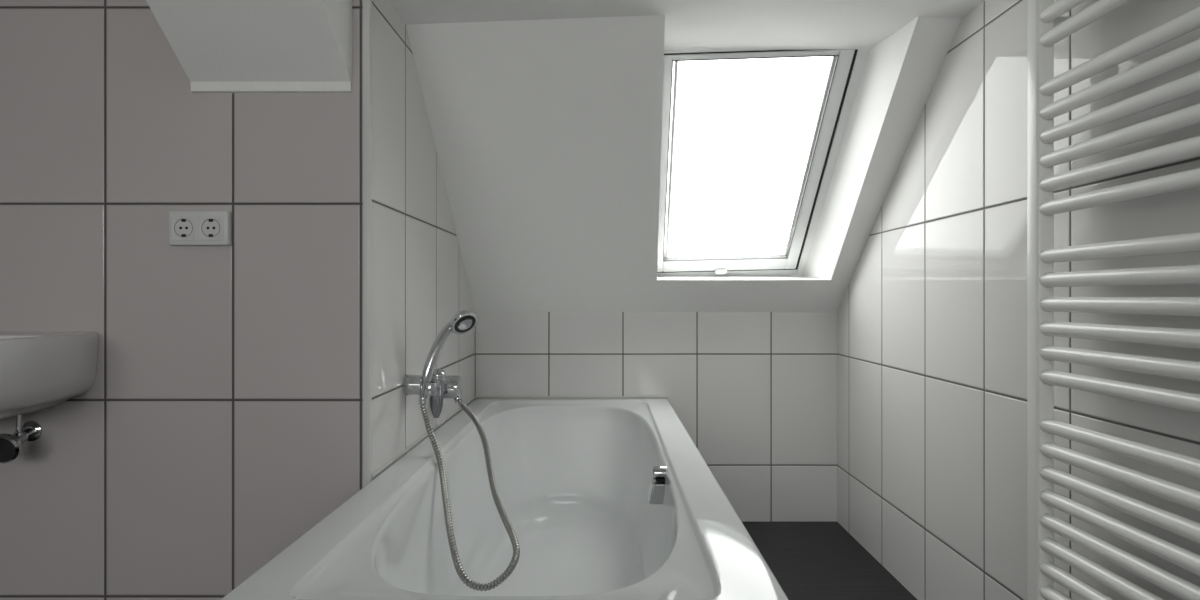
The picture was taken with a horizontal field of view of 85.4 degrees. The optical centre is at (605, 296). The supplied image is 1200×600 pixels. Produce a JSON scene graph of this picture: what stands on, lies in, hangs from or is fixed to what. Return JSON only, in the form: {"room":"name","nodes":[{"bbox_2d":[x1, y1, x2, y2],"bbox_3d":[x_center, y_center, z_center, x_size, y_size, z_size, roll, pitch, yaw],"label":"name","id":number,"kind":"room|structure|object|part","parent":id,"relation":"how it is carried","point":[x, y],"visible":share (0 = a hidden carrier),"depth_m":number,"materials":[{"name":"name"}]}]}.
{"room":"bathroom","nodes":[
{"label":"bathroom","id":0,"kind":"room"},
{"bbox_2d":[0,0,362,599],"bbox_3d":[-1.314,0.093,1.450,1.572,1.623,0.001,0,0,0],"label":"wall","id":1,"kind":"structure","parent":0,"point":[219,422],"depth_m":1.45,"materials":[{"name":"tile"}]},
{"bbox_2d":[0,414,41,462],"bbox_3d":[-1.265,0.298,1.399,0.062,0.099,0.112,0,0,-8],"label":"angle valve","id":2,"kind":"object","parent":1,"relation":"attached to","point":[11,447],"visible":0.97,"depth_m":1.37,"materials":[{"name":"silver metal"}]},
{"bbox_3d":[-1.259,0.316,1.358,0.062,0.063,0.029,0,0,-13],"label":"handle","id":3,"kind":"part","parent":2,"relation":"part of","materials":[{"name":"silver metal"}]},
{"bbox_2d":[0,332,97,418],"bbox_3d":[-1.437,0.162,1.217,0.724,0.170,0.465,0,0,0],"label":"washbasin","id":4,"kind":"object","parent":1,"relation":"attached to","point":[39,370],"visible":1,"depth_m":1.29,"materials":[{"name":"white ceramic"}]},
{"bbox_2d":[169,211,231,245],"bbox_3d":[-0.899,-0.152,1.440,0.130,0.075,0.020,0,0,0],"label":"double socket","id":5,"kind":"object","parent":1,"relation":"attached to","point":[186,228],"visible":1,"depth_m":1.43,"materials":[{"name":"white plastic"}]},
{"bbox_2d":[363,0,371,486],"bbox_3d":[-0.533,0.093,1.452,0.017,1.623,0.012,0,0,0],"label":"trim","id":6,"kind":"structure","parent":1,"relation":"attached to","point":[367,4],"depth_m":1.45,"materials":[{"name":"white plastic"}]},
{"bbox_2d":[372,0,474,479],"bbox_3d":[-0.528,0.093,2.035,0.001,1.623,1.170,0,0,0],"label":"wall","id":7,"kind":"structure","parent":0,"point":[419,279],"depth_m":1.71,"materials":[{"name":"tile"}]},
{"bbox_2d":[403,374,437,395],"bbox_3d":[-0.485,0.233,1.714,0.084,0.057,0.056,0,0,0],"label":"holder","id":8,"kind":"object","parent":7,"relation":"attached to","point":[412,384],"visible":0.91,"depth_m":1.69,"materials":[{"name":"silver metal"}]},
{"bbox_2d":[419,310,477,404],"bbox_3d":[-0.420,0.159,1.739,0.158,0.249,0.064,0,0,-22],"label":"shower","id":9,"kind":"object","parent":8,"relation":"in","point":[464,321],"visible":0.98,"depth_m":1.72,"materials":[{"name":"silver metal"}]},
{"bbox_3d":[-0.444,0.163,1.736,0.114,0.208,0.030,0,0,-39],"label":"handle","id":10,"kind":"part","parent":9,"relation":"part of","materials":[{"name":"silver metal"}]},
{"bbox_2d":[420,399,519,590],"bbox_3d":[-0.383,0.461,1.698,0.189,0.361,0.627,0,0,-23],"label":"shower hose","id":11,"kind":"object","parent":9,"relation":"attached to","point":[463,576],"visible":1,"depth_m":1.57,"materials":[{"name":"silver metal"}]},
{"bbox_2d":[430,368,462,417],"bbox_3d":[-0.489,0.289,2.012,0.084,0.146,0.140,0,0,0],"label":"mixer","id":12,"kind":"object","parent":7,"relation":"attached to","point":[449,386],"visible":0.83,"depth_m":1.96,"materials":[{"name":"silver metal"}]},
{"bbox_3d":[-0.508,0.313,1.953,0.041,0.099,0.023,0,0,0],"label":"lever","id":13,"kind":"part","parent":12,"relation":"part of","materials":[{"name":"silver metal"}]},
{"bbox_2d":[475,312,836,521],"bbox_3d":[0.202,0.482,2.620,1.460,0.845,0.001,0,0,0],"label":"wall","id":14,"kind":"structure","parent":0,"point":[755,393],"depth_m":2.62,"materials":[{"name":"tile"}]},
{"bbox_2d":[406,15,960,311],"bbox_3d":[0.202,-0.338,2.192,1.460,0.796,0.995,0,0,0],"label":"ceiling","id":15,"kind":"structure","parent":0,"point":[546,133],"depth_m":2.06,"materials":[{"name":"white paint"}]},
{"bbox_2d":[657,49,869,275],"bbox_3d":[0.487,-0.437,2.348,0.753,0.791,0.900,0,0,0],"label":"window","id":16,"kind":"structure","parent":15,"relation":"attached to","point":[844,70],"depth_m":2.29,"materials":[{"name":"white paint"}]},
{"bbox_2d":[388,0,984,49],"bbox_3d":[-0.584,-0.727,0.117,3.032,0.017,3.635,0,0,0],"label":"ceiling","id":17,"kind":"structure","parent":0,"point":[689,24],"depth_m":1.68,"materials":[{"name":"white paint"}]},
{"bbox_2d":[146,0,351,92],"bbox_3d":[-0.744,-0.587,1.301,0.355,0.263,0.297,0,0,0],"label":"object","id":18,"kind":"structure","parent":17,"relation":"attached to","point":[222,46],"depth_m":1.38,"materials":[{"name":"white paint"}]},
{"bbox_2d":[742,522,916,599],"bbox_3d":[-0.584,0.905,0.460,3.032,0.001,4.320,0,0,0],"label":"floor","id":19,"kind":"structure","parent":0,"point":[808,560],"depth_m":2.22,"materials":[{"name":"tile"}]},
{"bbox_2d":[221,398,788,599],"bbox_3d":[-0.138,0.655,1.705,0.773,0.497,1.826,0,0,0],"label":"bathtub","id":20,"kind":"object","parent":19,"relation":"on","point":[601,498],"visible":0.96,"depth_m":1.77,"materials":[{"name":"white ceramic"}]},
{"bbox_2d":[372,396,667,477],"bbox_3d":[-0.141,0.404,2.042,0.782,0.009,1.164,0,0,0],"label":"trim","id":21,"kind":"structure","parent":20,"relation":"on","point":[399,455],"depth_m":2.62,"materials":[{"name":"grey plastic"}]},
{"bbox_3d":[0.135,0.438,1.620,0.040,0.033,0.033,0,0,0],"label":"knob","id":22,"kind":"part","parent":20,"relation":"part of","materials":[{"name":"silver metal"}]},
{"bbox_2d":[837,0,1199,599],"bbox_3d":[0.932,0.088,0.460,0.001,1.634,4.320,0,0,0],"label":"wall","id":23,"kind":"structure","parent":0,"point":[932,311],"depth_m":1.61,"materials":[{"name":"tile"}]},
{"bbox_2d":[1027,0,1199,599],"bbox_3d":[0.891,0.060,1.008,0.080,1.500,0.617,0,0,0],"label":"towel radiator","id":24,"kind":"object","parent":23,"relation":"attached to","point":[1046,26],"visible":1,"depth_m":1.13,"materials":[{"name":"white metal"}]}
]}

